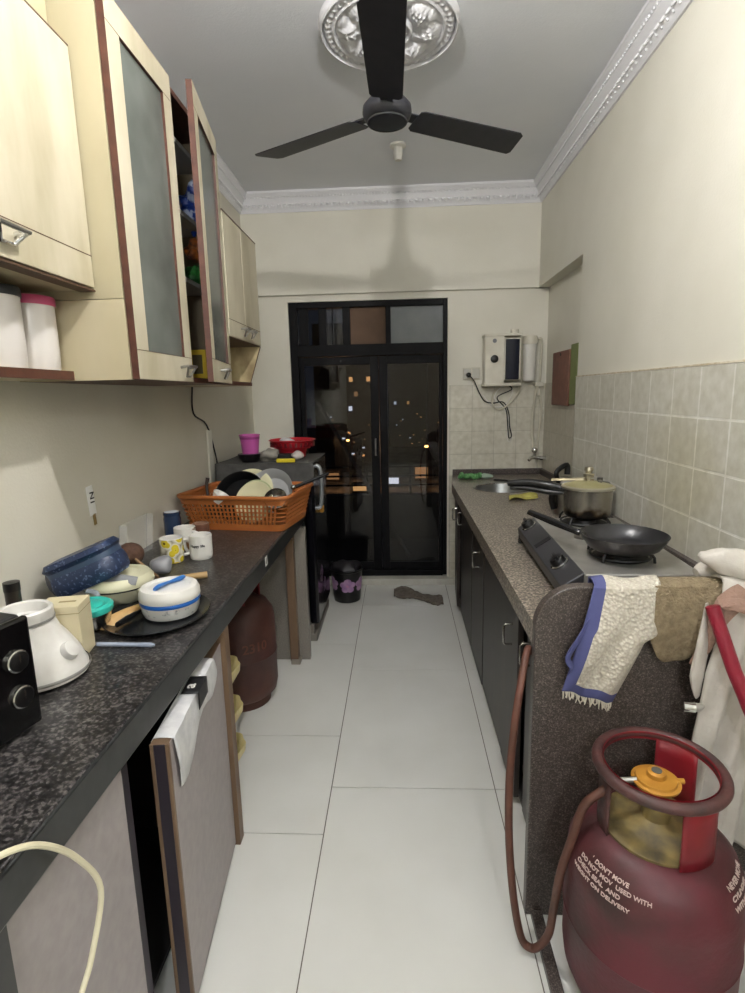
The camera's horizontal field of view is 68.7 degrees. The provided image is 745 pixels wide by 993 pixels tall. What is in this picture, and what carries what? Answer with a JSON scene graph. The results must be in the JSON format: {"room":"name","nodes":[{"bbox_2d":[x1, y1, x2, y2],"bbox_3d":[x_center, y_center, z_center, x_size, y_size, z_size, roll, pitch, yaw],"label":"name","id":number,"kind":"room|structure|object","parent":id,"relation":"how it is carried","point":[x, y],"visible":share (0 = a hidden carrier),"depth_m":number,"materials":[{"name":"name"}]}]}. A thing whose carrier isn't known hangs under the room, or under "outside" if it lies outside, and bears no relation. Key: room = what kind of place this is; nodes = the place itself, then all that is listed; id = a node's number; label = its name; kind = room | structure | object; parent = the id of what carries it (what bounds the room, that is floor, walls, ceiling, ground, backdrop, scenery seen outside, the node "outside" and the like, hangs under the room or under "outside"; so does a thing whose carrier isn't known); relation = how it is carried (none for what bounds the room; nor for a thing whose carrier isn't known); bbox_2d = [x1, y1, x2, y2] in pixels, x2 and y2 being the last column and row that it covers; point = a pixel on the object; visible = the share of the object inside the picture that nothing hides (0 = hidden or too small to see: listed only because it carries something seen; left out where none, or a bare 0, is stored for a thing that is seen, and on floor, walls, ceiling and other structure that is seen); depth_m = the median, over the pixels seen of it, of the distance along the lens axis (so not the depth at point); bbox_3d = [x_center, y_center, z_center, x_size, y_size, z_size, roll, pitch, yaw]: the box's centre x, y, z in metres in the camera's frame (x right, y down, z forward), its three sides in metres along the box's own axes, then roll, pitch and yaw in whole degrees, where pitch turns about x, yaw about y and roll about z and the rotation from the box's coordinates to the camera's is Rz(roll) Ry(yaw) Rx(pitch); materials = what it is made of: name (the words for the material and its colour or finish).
{"room":"kitchen","nodes":[
{"label":"kitchen","id":0,"kind":"room"},
{"bbox_2d":[0,841,103,992],"bbox_3d":[-0.481,0.884,0.801,0.181,0.851,0.297,-1,11,3],"label":"cable","id":1,"kind":"object","parent":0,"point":[43,845],"visible":1,"depth_m":0.86,"materials":[{"name":"beige plastic"}]},
{"bbox_2d":[0,192,254,608],"bbox_3d":[-1.098,-0.016,0.458,0.100,2.770,7.400,-1,11,3],"label":"wall","id":2,"kind":"structure","parent":0,"point":[138,448],"depth_m":1.92,"materials":[{"name":"beige paint"}]},
{"bbox_2d":[0,0,95,380],"bbox_3d":[-0.892,-0.683,0.840,0.287,0.960,1.218,-1,11,3],"label":"upper cabinet","id":3,"kind":"object","parent":2,"relation":"attached to","point":[45,245],"visible":0.99,"depth_m":1.26,"materials":[{"name":"yellow laminate"}]},
{"bbox_2d":[0,283,27,367],"bbox_3d":[-0.906,-0.404,1.310,0.124,0.192,0.124,-1,11,3],"label":"storage jar","id":4,"kind":"object","parent":3,"relation":"on","point":[13,348],"visible":0.82,"depth_m":1.29,"materials":[{"name":"white plastic"}]},
{"bbox_2d":[0,366,75,380],"bbox_3d":[-0.938,-0.222,0.930,0.173,0.024,1.218,-1,11,3],"label":"shelf","id":5,"kind":"object","parent":3,"relation":"attached to","point":[6,373],"depth_m":1.36,"materials":[{"name":"brown laminate"}]},
{"bbox_2d":[20,293,61,369],"bbox_3d":[-0.895,-0.426,1.437,0.124,0.188,0.124,-1,11,3],"label":"storage jar","id":6,"kind":"object","parent":3,"relation":"on","point":[38,311],"visible":0.49,"depth_m":1.40,"materials":[{"name":"white plastic"}]},
{"bbox_2d":[85,485,96,524],"bbox_3d":[-0.972,0.032,1.887,0.005,0.142,0.050,-1,11,3],"label":"tag","id":7,"kind":"object","parent":2,"relation":"attached to","point":[89,490],"visible":1,"depth_m":1.88,"materials":[{"name":"white paper"}]},
{"bbox_2d":[20,0,231,385],"bbox_3d":[-0.776,-0.878,1.861,0.419,0.961,0.861,-1,11,3],"label":"upper cabinet","id":8,"kind":"object","parent":2,"relation":"attached to","point":[140,147],"visible":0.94,"depth_m":1.53,"materials":[{"name":"yellow laminate"}]},
{"bbox_2d":[174,137,191,174],"bbox_3d":[-0.842,-1.229,1.797,0.283,0.016,0.825,-1,11,3],"label":"shelf","id":9,"kind":"object","parent":8,"relation":"attached to","point":[183,163],"depth_m":2.07,"materials":[{"name":"grey"}]},
{"bbox_2d":[179,179,196,236],"bbox_3d":[-0.714,-1.138,2.159,0.120,0.204,0.123,-10,14,-39],"label":"packet","id":10,"kind":"object","parent":8,"relation":"in","point":[186,202],"visible":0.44,"depth_m":2.11,"materials":[{"name":"plastic"}]},
{"bbox_2d":[180,209,196,236],"bbox_3d":[-0.837,-0.998,1.841,0.283,0.016,0.825,-1,11,3],"label":"shelf","id":11,"kind":"object","parent":8,"relation":"attached to","point":[188,223],"depth_m":2.09,"materials":[{"name":"grey"}]},
{"bbox_2d":[185,265,200,284],"bbox_3d":[-0.703,-0.883,2.192,0.104,0.099,0.131,-1,11,3],"label":"packet","id":12,"kind":"object","parent":8,"relation":"on","point":[193,273],"visible":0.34,"depth_m":2.15,"materials":[{"name":"plastic"}]},
{"bbox_2d":[183,238,198,262],"bbox_3d":[-0.701,-0.981,2.176,0.104,0.090,0.106,-1,11,3],"label":"packet","id":13,"kind":"object","parent":12,"relation":"on","point":[191,251],"visible":0.62,"depth_m":2.15,"materials":[{"name":"orange plastic"}]},
{"bbox_2d":[185,277,201,295],"bbox_3d":[-0.832,-0.772,1.883,0.283,0.016,0.825,-1,11,3],"label":"shelf","id":14,"kind":"object","parent":8,"relation":"attached to","point":[193,288],"depth_m":2.14,"materials":[{"name":"grey"}]},
{"bbox_2d":[191,350,207,378],"bbox_3d":[-0.709,-0.539,2.232,0.070,0.117,0.036,-1,11,3],"label":"carton","id":15,"kind":"object","parent":8,"relation":"in","point":[199,359],"visible":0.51,"depth_m":2.21,"materials":[{"name":"yellow cardboard"}]},
{"bbox_2d":[191,387,217,462],"bbox_3d":[-0.910,-0.341,2.985,0.021,0.505,0.350,-1,11,3],"label":"cable","id":16,"kind":"object","parent":2,"relation":"attached to","point":[191,387],"visible":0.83,"depth_m":2.87,"materials":[{"name":"black plastic"}]},
{"bbox_2d":[206,430,214,482],"bbox_3d":[-0.911,-0.218,3.070,0.011,0.310,0.070,-1,11,3],"label":"strip","id":17,"kind":"object","parent":2,"relation":"attached to","point":[208,433],"visible":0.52,"depth_m":3.05,"materials":[{"name":"white"}]},
{"bbox_2d":[171,208,260,386],"bbox_3d":[-0.759,-0.886,2.579,0.380,0.710,0.536,-1,11,3],"label":"upper cabinet","id":18,"kind":"object","parent":2,"relation":"attached to","point":[239,254],"visible":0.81,"depth_m":2.58,"materials":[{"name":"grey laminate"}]},
{"bbox_2d":[171,381,251,386],"bbox_3d":[-0.797,-0.545,2.644,0.289,0.018,0.533,-1,11,3],"label":"niche shelf","id":19,"kind":"object","parent":18,"relation":"attached to","point":[234,383],"depth_m":2.65,"materials":[{"name":"grey laminate"}]},
{"bbox_2d":[216,152,246,213],"bbox_3d":[-1.042,-1.318,0.195,0.074,0.117,7.174,-1,11,3],"label":"trim","id":20,"kind":"structure","parent":2,"relation":"attached to","point":[230,187],"depth_m":3.38,"materials":[{"name":"white paint"}]},
{"bbox_2d":[114,0,646,190],"bbox_3d":[-0.022,-1.458,0.234,2.310,0.100,7.600,-1,11,3],"label":"ceiling","id":21,"kind":"structure","parent":0,"point":[262,73],"depth_m":2.38,"materials":[{"name":"grey paint"}]},
{"bbox_2d":[318,0,459,70],"bbox_3d":[0.061,-1.724,2.024,0.524,0.046,0.524,3,12,24],"label":"ceiling rose","id":22,"kind":"object","parent":21,"relation":"attached to","point":[432,26],"visible":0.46,"depth_m":2.01,"materials":[{"name":"white paint"}]},
{"bbox_2d":[255,0,522,158],"bbox_3d":[0.037,-1.508,1.831,1.096,0.347,0.970,-1,11,3],"label":"ceiling fan","id":23,"kind":"object","parent":22,"relation":"hanging from","point":[382,23],"visible":1,"depth_m":1.93,"materials":[{"name":"grey paint"}]},
{"bbox_2d":[390,141,405,161],"bbox_3d":[0.141,-1.892,2.997,0.090,0.080,0.090,-1,11,3],"label":"holder","id":24,"kind":"object","parent":21,"relation":"attached to","point":[397,146],"visible":1,"depth_m":2.98,"materials":[{"name":"white plastic"}]},
{"bbox_2d":[393,146,402,161],"bbox_3d":[0.141,-1.883,2.998,0.052,0.062,0.052,-1,11,3],"label":"socket","id":25,"kind":"object","parent":24,"relation":"attached to","point":[398,150],"depth_m":2.98,"materials":[{"name":"white plastic"}]},
{"bbox_2d":[240,202,548,576],"bbox_3d":[0.181,-0.716,4.018,2.310,2.770,0.230,-1,11,3],"label":"wall","id":26,"kind":"structure","parent":0,"point":[484,259],"depth_m":3.77,"materials":[{"name":"beige paint"}]},
{"bbox_2d":[288,298,447,575],"bbox_3d":[-0.013,-0.389,4.061,1.126,2.030,0.106,-1,11,3],"label":"door","id":27,"kind":"structure","parent":26,"relation":"in","point":[338,384],"depth_m":4.03,"materials":[{"name":"black metal"}]},
{"bbox_2d":[241,179,540,213],"bbox_3d":[0.109,-1.991,3.625,2.039,0.117,0.074,-1,11,3],"label":"trim","id":28,"kind":"structure","parent":26,"relation":"attached to","point":[510,191],"depth_m":3.62,"materials":[{"name":"white paint"}]},
{"bbox_2d":[330,574,454,584],"bbox_3d":[0.043,0.636,4.215,1.196,0.046,0.160,-1,11,3],"label":"trim","id":29,"kind":"structure","parent":26,"relation":"attached to","point":[443,579],"depth_m":4.13,"materials":[{"name":"white tile"}]},
{"bbox_2d":[463,367,479,378],"bbox_3d":[0.701,-0.869,3.848,0.120,0.080,0.057,-1,11,3],"label":"wall socket","id":30,"kind":"object","parent":26,"relation":"attached to","point":[474,373],"visible":1,"depth_m":3.85,"materials":[{"name":"beige plastic"}]},
{"bbox_2d":[481,329,522,386],"bbox_3d":[0.896,-0.958,3.776,0.260,0.379,0.130,-1,11,3],"label":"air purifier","id":31,"kind":"object","parent":26,"relation":"attached to","point":[501,359],"visible":1,"depth_m":3.73,"materials":[{"name":"beige plastic"}]},
{"bbox_2d":[469,375,511,438],"bbox_3d":[0.840,-0.637,3.878,0.321,0.458,0.040,-1,11,2],"label":"power cord","id":32,"kind":"object","parent":31,"relation":"hanging from","point":[469,375],"visible":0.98,"depth_m":3.88,"materials":[{"name":"black plastic"}]},
{"bbox_2d":[491,345,522,409],"bbox_3d":[0.949,-0.852,3.838,0.220,0.484,0.042,1,11,11],"label":"pipe","id":33,"kind":"object","parent":31,"relation":"attached to","point":[498,387],"visible":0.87,"depth_m":3.86,"materials":[{"name":"beige plastic"}]},
{"bbox_2d":[521,335,537,380],"bbox_3d":[1.089,-0.955,3.775,0.115,0.308,0.112,-1,11,3],"label":"cartridge","id":34,"kind":"object","parent":26,"relation":"attached to","point":[529,343],"visible":1,"depth_m":3.74,"materials":[{"name":"white plastic"}]},
{"bbox_2d":[531,337,542,446],"bbox_3d":[1.156,-0.727,3.827,0.064,0.761,0.049,-1,11,3],"label":"pipe","id":35,"kind":"object","parent":34,"relation":"attached to","point":[539,338],"visible":0.98,"depth_m":3.84,"materials":[{"name":"beige plastic"}]},
{"bbox_2d":[527,447,545,461],"bbox_3d":[1.157,-0.301,3.856,0.144,0.098,0.058,-4,11,-12],"label":"tap","id":36,"kind":"object","parent":26,"relation":"attached to","point":[534,450],"visible":1,"depth_m":3.85,"materials":[{"name":"silver metal"}]},
{"bbox_2d":[536,396,542,466],"bbox_3d":[1.194,-0.481,3.901,0.036,0.537,0.026,-1,11,3],"label":"pipe","id":37,"kind":"object","parent":26,"relation":"attached to","point":[540,398],"visible":0.94,"depth_m":3.90,"materials":[{"name":"beige plastic"}]},
{"bbox_2d":[154,585,744,992],"bbox_3d":[0.036,1.360,0.664,2.310,0.060,7.400,-1,11,3],"label":"floor","id":38,"kind":"structure","parent":0,"point":[370,857],"depth_m":1.83,"materials":[{"name":"white tile"}]},
{"bbox_2d":[0,625,243,992],"bbox_3d":[-0.709,0.855,1.259,0.570,0.744,1.005,-1,11,3],"label":"base cabinet","id":39,"kind":"object","parent":38,"relation":"on","point":[161,849],"visible":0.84,"depth_m":1.19,"materials":[{"name":"black"}]},
{"bbox_2d":[0,512,304,932],"bbox_3d":[-0.710,0.360,1.669,0.541,0.075,2.775,-1,11,3],"label":"countertop","id":40,"kind":"structure","parent":39,"relation":"on","point":[55,771],"depth_m":1.08,"materials":[{"name":"black stone"}]},
{"bbox_2d":[2,580,21,605],"bbox_3d":[-0.856,0.295,1.310,0.036,0.192,0.036,-1,11,3],"label":"bottle","id":41,"kind":"object","parent":40,"relation":"on","point":[11,588],"visible":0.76,"depth_m":1.28,"materials":[{"name":"black"}]},
{"bbox_2d":[0,612,41,745],"bbox_3d":[-0.813,0.363,0.855,0.252,0.225,0.448,2,11,18],"label":"microwave oven","id":42,"kind":"object","parent":40,"relation":"on","point":[20,709],"visible":1,"depth_m":0.99,"materials":[{"name":"black"}]},
{"bbox_2d":[0,599,90,692],"bbox_3d":[-0.757,0.323,1.214,0.221,0.160,0.205,-1,11,3],"label":"grinder","id":43,"kind":"object","parent":40,"relation":"on","point":[59,658],"visible":0.65,"depth_m":1.19,"materials":[{"name":"white plastic"}]},
{"bbox_2d":[46,595,95,652],"bbox_3d":[-0.744,0.319,1.324,0.096,0.136,0.081,-3,11,-8],"label":"carton","id":44,"kind":"object","parent":40,"relation":"on","point":[74,613],"visible":0.55,"depth_m":1.30,"materials":[{"name":"beige"}]},
{"bbox_2d":[42,536,137,596],"bbox_3d":[-0.824,0.212,1.600,0.266,0.177,0.162,-1,11,3],"label":"pot","id":45,"kind":"object","parent":40,"relation":"on","point":[103,560],"visible":0.94,"depth_m":1.55,"materials":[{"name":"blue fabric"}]},
{"bbox_2d":[90,596,113,632],"bbox_3d":[-0.764,0.323,1.469,0.126,0.074,0.126,-1,11,3],"label":"plastic bowl","id":46,"kind":"object","parent":40,"relation":"on","point":[101,607],"visible":0.43,"depth_m":1.45,"materials":[{"name":"teal plastic"}]},
{"bbox_2d":[83,564,154,607],"bbox_3d":[-0.771,0.276,1.664,0.201,0.096,0.201,-1,11,3],"label":"casserole","id":47,"kind":"object","parent":40,"relation":"on","point":[121,592],"visible":0.45,"depth_m":1.59,"materials":[{"name":"beige ceramic"}]},
{"bbox_2d":[96,642,154,646],"bbox_3d":[-0.617,0.371,1.365,0.148,0.012,0.012,0,11,5],"label":"pen","id":48,"kind":"object","parent":40,"relation":"on","point":[114,644],"visible":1,"depth_m":1.36,"materials":[{"name":"blue plastic"}]},
{"bbox_2d":[102,594,210,636],"bbox_3d":[-0.608,0.326,1.543,0.284,0.033,0.311,-1,11,3],"label":"plate","id":49,"kind":"object","parent":40,"relation":"on","point":[139,626],"depth_m":1.47,"materials":[{"name":"black ceramic"}]},
{"bbox_2d":[100,604,140,629],"bbox_3d":[-0.690,0.333,1.515,0.040,0.034,0.145,5,12,30],"label":"wooden spatula","id":50,"kind":"object","parent":49,"relation":"on","point":[117,616],"visible":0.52,"depth_m":1.51,"materials":[{"name":"brown wood"}]},
{"bbox_2d":[138,575,200,621],"bbox_3d":[-0.574,0.281,1.544,0.166,0.101,0.166,-1,11,3],"label":"pot","id":51,"kind":"object","parent":49,"relation":"on","point":[170,598],"visible":1,"depth_m":1.49,"materials":[{"name":"white plastic"}]},
{"bbox_2d":[149,555,171,573],"bbox_3d":[-0.747,0.239,1.916,0.083,0.063,0.065,-1,11,3],"label":"packet","id":52,"kind":"object","parent":40,"relation":"on","point":[162,564],"visible":0.94,"depth_m":1.89,"materials":[{"name":"grey plastic"}]},
{"bbox_2d":[163,510,181,535],"bbox_3d":[-0.864,0.129,2.359,0.072,0.130,0.072,-1,11,3],"label":"jar","id":53,"kind":"object","parent":40,"relation":"on","point":[172,518],"visible":0.73,"depth_m":2.33,"materials":[{"name":"blue ceramic"}]},
{"bbox_2d":[159,535,189,563],"bbox_3d":[-0.749,0.200,2.069,0.109,0.094,0.090,-1,11,3],"label":"mug","id":54,"kind":"object","parent":40,"relation":"on","point":[172,546],"visible":0.77,"depth_m":2.04,"materials":[{"name":"white ceramic"}]},
{"bbox_2d":[173,524,197,550],"bbox_3d":[-0.755,0.169,2.239,0.116,0.092,0.086,-1,11,3],"label":"mug","id":55,"kind":"object","parent":40,"relation":"on","point":[185,530],"visible":0.39,"depth_m":2.21,"materials":[{"name":"white ceramic"}]},
{"bbox_2d":[167,571,207,578],"bbox_3d":[-0.635,0.273,1.853,0.141,0.023,0.023,-4,11,-15],"label":"rolling pin","id":56,"kind":"object","parent":40,"relation":"on","point":[199,575],"visible":0.5,"depth_m":1.86,"materials":[{"name":"brown wood"}]},
{"bbox_2d":[183,531,212,560],"bbox_3d":[-0.672,0.189,2.115,0.087,0.094,0.113,-11,14,-42],"label":"mug","id":57,"kind":"object","parent":40,"relation":"on","point":[200,543],"visible":0.99,"depth_m":2.08,"materials":[{"name":"white ceramic"}]},
{"bbox_2d":[192,521,209,531],"bbox_3d":[-0.759,0.150,2.383,0.095,0.075,0.082,-1,11,3],"label":"mug","id":58,"kind":"object","parent":40,"relation":"on","point":[200,526],"visible":0.37,"depth_m":2.35,"materials":[{"name":"brown ceramic"}]},
{"bbox_2d":[177,481,312,531],"bbox_3d":[-0.605,0.042,2.677,0.556,0.169,0.437,1,11,11],"label":"basket","id":59,"kind":"object","parent":40,"relation":"on","point":[296,502],"visible":0.84,"depth_m":2.51,"materials":[{"name":"orange plastic"}]},
{"bbox_2d":[216,471,260,521],"bbox_3d":[-0.624,-0.001,2.579,0.250,0.228,0.164,-1,11,3],"label":"pan","id":60,"kind":"object","parent":59,"relation":"in","point":[231,484],"visible":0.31,"depth_m":2.62,"materials":[{"name":"black metal"}]},
{"bbox_2d":[236,481,272,519],"bbox_3d":[-0.548,0.023,2.517,0.196,0.179,0.084,2,11,18],"label":"plate","id":61,"kind":"object","parent":59,"relation":"in","point":[255,488],"visible":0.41,"depth_m":2.54,"materials":[{"name":"beige ceramic"}]},
{"bbox_2d":[243,469,272,488],"bbox_3d":[-0.602,-0.025,2.659,0.243,0.205,0.135,-1,11,3],"label":"plate","id":62,"kind":"object","parent":59,"relation":"in","point":[265,477],"visible":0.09,"depth_m":2.68,"materials":[{"name":"beige ceramic"}]},
{"bbox_2d":[264,488,286,511],"bbox_3d":[-0.435,0.018,2.466,0.103,0.108,0.102,-1,11,3],"label":"steel bowl","id":63,"kind":"object","parent":59,"relation":"in","point":[276,492],"visible":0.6,"depth_m":2.47,"materials":[{"name":"grey metal"}]},
{"bbox_2d":[256,468,328,512],"bbox_3d":[-0.414,-0.031,2.634,0.402,0.200,0.155,-1,11,3],"label":"frying pan","id":64,"kind":"object","parent":59,"relation":"in","point":[280,479],"visible":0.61,"depth_m":2.67,"materials":[{"name":"grey metal"}]},
{"bbox_3d":[-0.850,0.260,1.925,0.080,0.034,0.080,-1,11,3],"label":"bowl","id":65,"kind":"object","parent":40,"relation":"on","visible":0},
{"bbox_2d":[121,542,144,563],"bbox_3d":[-0.851,0.203,1.914,0.095,0.081,0.093,-1,11,3],"label":"coconut","id":66,"kind":"object","parent":65,"relation":"on","point":[134,550],"visible":0.55,"depth_m":1.89,"materials":[{"name":"brown food"}]},
{"bbox_2d":[151,658,216,785],"bbox_3d":[-0.457,0.554,1.375,0.056,0.149,0.380,-2,11,-2],"label":"towel","id":67,"kind":"object","parent":39,"relation":"hanging from","point":[181,722],"visible":0.94,"depth_m":1.30,"materials":[{"name":"white fabric"}]},
{"bbox_2d":[230,655,245,761],"bbox_3d":[-0.536,0.795,1.891,0.180,0.620,0.178,-1,11,3],"label":"rack","id":68,"kind":"object","parent":38,"relation":"on","point":[235,664],"visible":0.19,"depth_m":1.91,"materials":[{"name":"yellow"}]},
{"bbox_2d":[228,583,277,711],"bbox_3d":[-0.623,0.663,2.576,0.332,0.630,0.332,-1,11,3],"label":"gas cylinder","id":69,"kind":"object","parent":38,"relation":"on","point":[252,634],"visible":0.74,"depth_m":2.46,"materials":[{"name":"red paint"}]},
{"bbox_2d":[215,453,329,640],"bbox_3d":[-0.563,0.285,3.406,0.593,1.062,0.555,-1,11,3],"label":"fridge","id":70,"kind":"object","parent":38,"relation":"on","point":[316,524],"depth_m":3.17,"materials":[{"name":"black metal"}]},
{"bbox_2d":[238,452,260,461],"bbox_3d":[-0.704,-0.225,3.140,0.140,0.045,0.140,-1,11,3],"label":"bowl","id":71,"kind":"object","parent":70,"relation":"on","point":[243,457],"visible":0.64,"depth_m":3.09,"materials":[{"name":"black plastic"}]},
{"bbox_2d":[239,434,259,453],"bbox_3d":[-0.705,-0.303,3.136,0.120,0.108,0.120,-1,11,3],"label":"cup","id":72,"kind":"object","parent":71,"relation":"on","point":[249,442],"visible":1,"depth_m":3.10,"materials":[{"name":"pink plastic"}]},
{"bbox_2d":[260,448,278,461],"bbox_3d":[-0.601,-0.238,3.136,0.120,0.079,0.106,-1,11,3],"label":"cloth bundle","id":73,"kind":"object","parent":70,"relation":"on","point":[269,454],"visible":0.94,"depth_m":3.10,"materials":[{"name":"grey fabric"}]},
{"bbox_2d":[268,437,314,455],"bbox_3d":[-0.493,-0.302,3.360,0.290,0.105,0.290,-1,11,3],"label":"colander","id":74,"kind":"object","parent":70,"relation":"on","point":[301,444],"visible":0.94,"depth_m":3.27,"materials":[{"name":"red plastic"}]},
{"bbox_2d":[259,526,311,664],"bbox_3d":[-0.631,0.537,2.935,0.563,0.744,0.100,-1,11,3],"label":"support","id":75,"kind":"object","parent":38,"relation":"on","point":[285,583],"visible":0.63,"depth_m":2.93,"materials":[{"name":"brown wood"}]},
{"bbox_2d":[330,560,362,602],"bbox_3d":[-0.181,0.587,3.850,0.236,0.288,0.236,-1,11,3],"label":"bucket","id":76,"kind":"object","parent":38,"relation":"on","point":[346,575],"visible":1,"depth_m":3.77,"materials":[{"name":"black plastic"}]},
{"bbox_2d":[394,586,443,605],"bbox_3d":[0.322,0.699,3.871,0.451,0.030,0.205,8,14,39],"label":"rag","id":77,"kind":"object","parent":38,"relation":"on","point":[403,592],"visible":1,"depth_m":3.85,"materials":[{"name":"grey fabric"}]},
{"bbox_2d":[452,499,531,821],"bbox_3d":[0.786,0.548,2.658,0.626,0.764,2.427,-1,11,3],"label":"base cabinet","id":78,"kind":"object","parent":38,"relation":"on","point":[498,639],"visible":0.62,"depth_m":2.27,"materials":[{"name":"black wood"}]},
{"bbox_2d":[452,468,697,641],"bbox_3d":[0.829,0.144,2.693,0.687,0.202,2.672,-1,11,3],"label":"countertop","id":79,"kind":"structure","parent":78,"relation":"on","point":[494,519],"depth_m":2.48,"materials":[{"name":"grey stone"}]},
{"bbox_2d":[458,472,481,478],"bbox_3d":[0.684,-0.145,3.800,0.179,0.053,0.079,-1,11,3],"label":"greens","id":80,"kind":"object","parent":79,"relation":"on","point":[461,475],"visible":1,"depth_m":3.78,"materials":[{"name":"green plant"}]},
{"bbox_2d":[473,482,524,492],"bbox_3d":[0.822,0.021,3.449,0.370,0.164,0.370,-1,11,3],"label":"sink","id":81,"kind":"object","parent":79,"relation":"in","point":[486,487],"depth_m":3.59,"materials":[{"name":"silver metal"}]},
{"bbox_2d":[509,492,537,499],"bbox_3d":[0.854,-0.002,3.081,0.229,0.027,0.133,-4,11,-12],"label":"cloth","id":82,"kind":"object","parent":79,"relation":"on","point":[529,495],"visible":1,"depth_m":3.09,"materials":[{"name":"yellow fabric"}]},
{"bbox_2d":[548,462,573,515],"bbox_3d":[0.930,-0.040,2.658,0.149,0.253,0.116,-1,11,3],"label":"kettle","id":83,"kind":"object","parent":79,"relation":"on","point":[555,501],"visible":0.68,"depth_m":2.63,"materials":[{"name":"black plastic"}]},
{"bbox_2d":[518,511,695,587],"bbox_3d":[0.741,0.179,1.832,0.404,0.128,0.701,-1,11,3],"label":"gas stove","id":84,"kind":"object","parent":79,"relation":"on","point":[564,559],"visible":0.59,"depth_m":1.63,"materials":[{"name":"metal"}]},
{"bbox_2d":[507,466,615,519],"bbox_3d":[0.715,-0.021,2.067,0.387,0.188,0.194,1,11,10],"label":"pressure cooker","id":85,"kind":"object","parent":84,"relation":"on","point":[586,498],"visible":1,"depth_m":2.01,"materials":[{"name":"metal"}]},
{"bbox_2d":[527,509,670,556],"bbox_3d":[0.717,0.107,1.716,0.247,0.063,0.454,-4,11,-15],"label":"frying pan","id":86,"kind":"object","parent":84,"relation":"on","point":[625,540],"visible":1,"depth_m":1.68,"materials":[{"name":"black metal"}]},
{"bbox_2d":[531,910,563,992],"bbox_3d":[0.441,1.196,1.268,0.030,0.020,0.486,-1,11,3],"label":"strip","id":87,"kind":"object","parent":38,"relation":"on","point":[554,982],"visible":1,"depth_m":1.38,"materials":[{"name":"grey stone"}]},
{"bbox_2d":[523,583,744,914],"bbox_3d":[0.726,0.684,1.423,0.626,0.956,0.032,-1,11,3],"label":"end panel","id":88,"kind":"object","parent":38,"relation":"on","point":[563,733],"visible":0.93,"depth_m":1.40,"materials":[{"name":"grey stone"}]},
{"bbox_2d":[562,575,660,711],"bbox_3d":[0.583,0.367,1.348,0.230,0.346,0.099,-1,11,3],"label":"towel","id":89,"kind":"object","parent":88,"relation":"hanging from","point":[620,616],"visible":1,"depth_m":1.31,"materials":[{"name":"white fabric"}]},
{"bbox_2d":[650,576,722,661],"bbox_3d":[0.754,0.298,1.332,0.178,0.202,0.084,-1,11,3],"label":"towel","id":90,"kind":"object","parent":88,"relation":"hanging from","point":[680,602],"visible":0.81,"depth_m":1.30,"materials":[{"name":"beige fabric"}]},
{"bbox_2d":[689,548,744,848],"bbox_3d":[0.891,0.499,1.363,0.286,0.764,0.177,-1,11,3],"label":"cloth","id":91,"kind":"object","parent":88,"relation":"hanging from","point":[719,728],"visible":0.71,"depth_m":1.30,"materials":[{"name":"fabric"}]},
{"bbox_2d":[680,700,704,712],"bbox_3d":[0.764,0.499,1.294,0.056,0.027,0.028,-1,11,3],"label":"rod","id":92,"kind":"object","parent":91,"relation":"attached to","point":[686,706],"visible":1,"depth_m":1.29,"materials":[{"name":"grey metal"}]},
{"bbox_2d":[689,584,744,664],"bbox_3d":[0.831,0.307,1.267,0.141,0.205,0.064,8,14,41],"label":"rag","id":93,"kind":"object","parent":88,"relation":"hanging from","point":[731,601],"visible":0.65,"depth_m":1.25,"materials":[{"name":"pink fabric"}]},
{"bbox_2d":[562,726,744,992],"bbox_3d":[0.638,0.893,1.254,0.374,0.612,0.374,6,13,33],"label":"gas cylinder","id":94,"kind":"object","parent":38,"relation":"on","point":[654,891],"visible":1,"depth_m":1.13,"materials":[{"name":"paint"}]},
{"bbox_2d":[505,645,613,952],"bbox_3d":[0.433,0.785,1.381,0.209,0.764,0.319,-3,11,-11],"label":"gas hose","id":95,"kind":"object","parent":94,"relation":"attached to","point":[587,801],"visible":0.86,"depth_m":1.35,"materials":[{"name":"brown rubber"}]},
{"bbox_2d":[620,776,636,782],"bbox_3d":[0.576,0.636,1.223,0.057,0.021,0.013,0,11,8],"label":"outlet","id":96,"kind":"object","parent":94,"relation":"attached to","point":[630,779],"depth_m":1.22,"materials":[{"name":"grey metal"}]},
{"bbox_2d":[539,0,744,562],"bbox_3d":[1.079,-0.044,0.347,0.209,2.770,7.400,-1,11,3],"label":"wall","id":97,"kind":"structure","parent":0,"point":[642,250],"depth_m":1.97,"materials":[{"name":"beige paint"}]},
{"bbox_2d":[551,349,570,405],"bbox_3d":[1.187,-0.743,3.434,0.020,0.335,0.350,-1,11,3],"label":"cutting board","id":98,"kind":"object","parent":97,"relation":"attached to","point":[562,359],"visible":0.99,"depth_m":3.40,"materials":[{"name":"brown wood"}]},
{"bbox_2d":[569,343,578,404],"bbox_3d":[1.181,-0.716,3.192,0.012,0.350,0.125,-1,11,3],"label":"cutting board","id":99,"kind":"object","parent":97,"relation":"attached to","point":[574,347],"visible":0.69,"depth_m":3.19,"materials":[{"name":"green plastic"}]},
{"bbox_2d":[534,0,692,201],"bbox_3d":[0.917,-1.343,0.095,0.074,0.117,7.174,-1,11,3],"label":"trim","id":100,"kind":"structure","parent":97,"relation":"attached to","point":[656,19],"depth_m":2.30,"materials":[{"name":"white paint"}]},
{"bbox_2d":[705,604,744,715],"bbox_3d":[0.846,0.477,1.216,0.039,0.447,0.222,-11,14,-42],"label":"pole","id":101,"kind":"object","parent":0,"point":[715,615],"visible":1,"depth_m":1.22,"materials":[{"name":"red plastic"}]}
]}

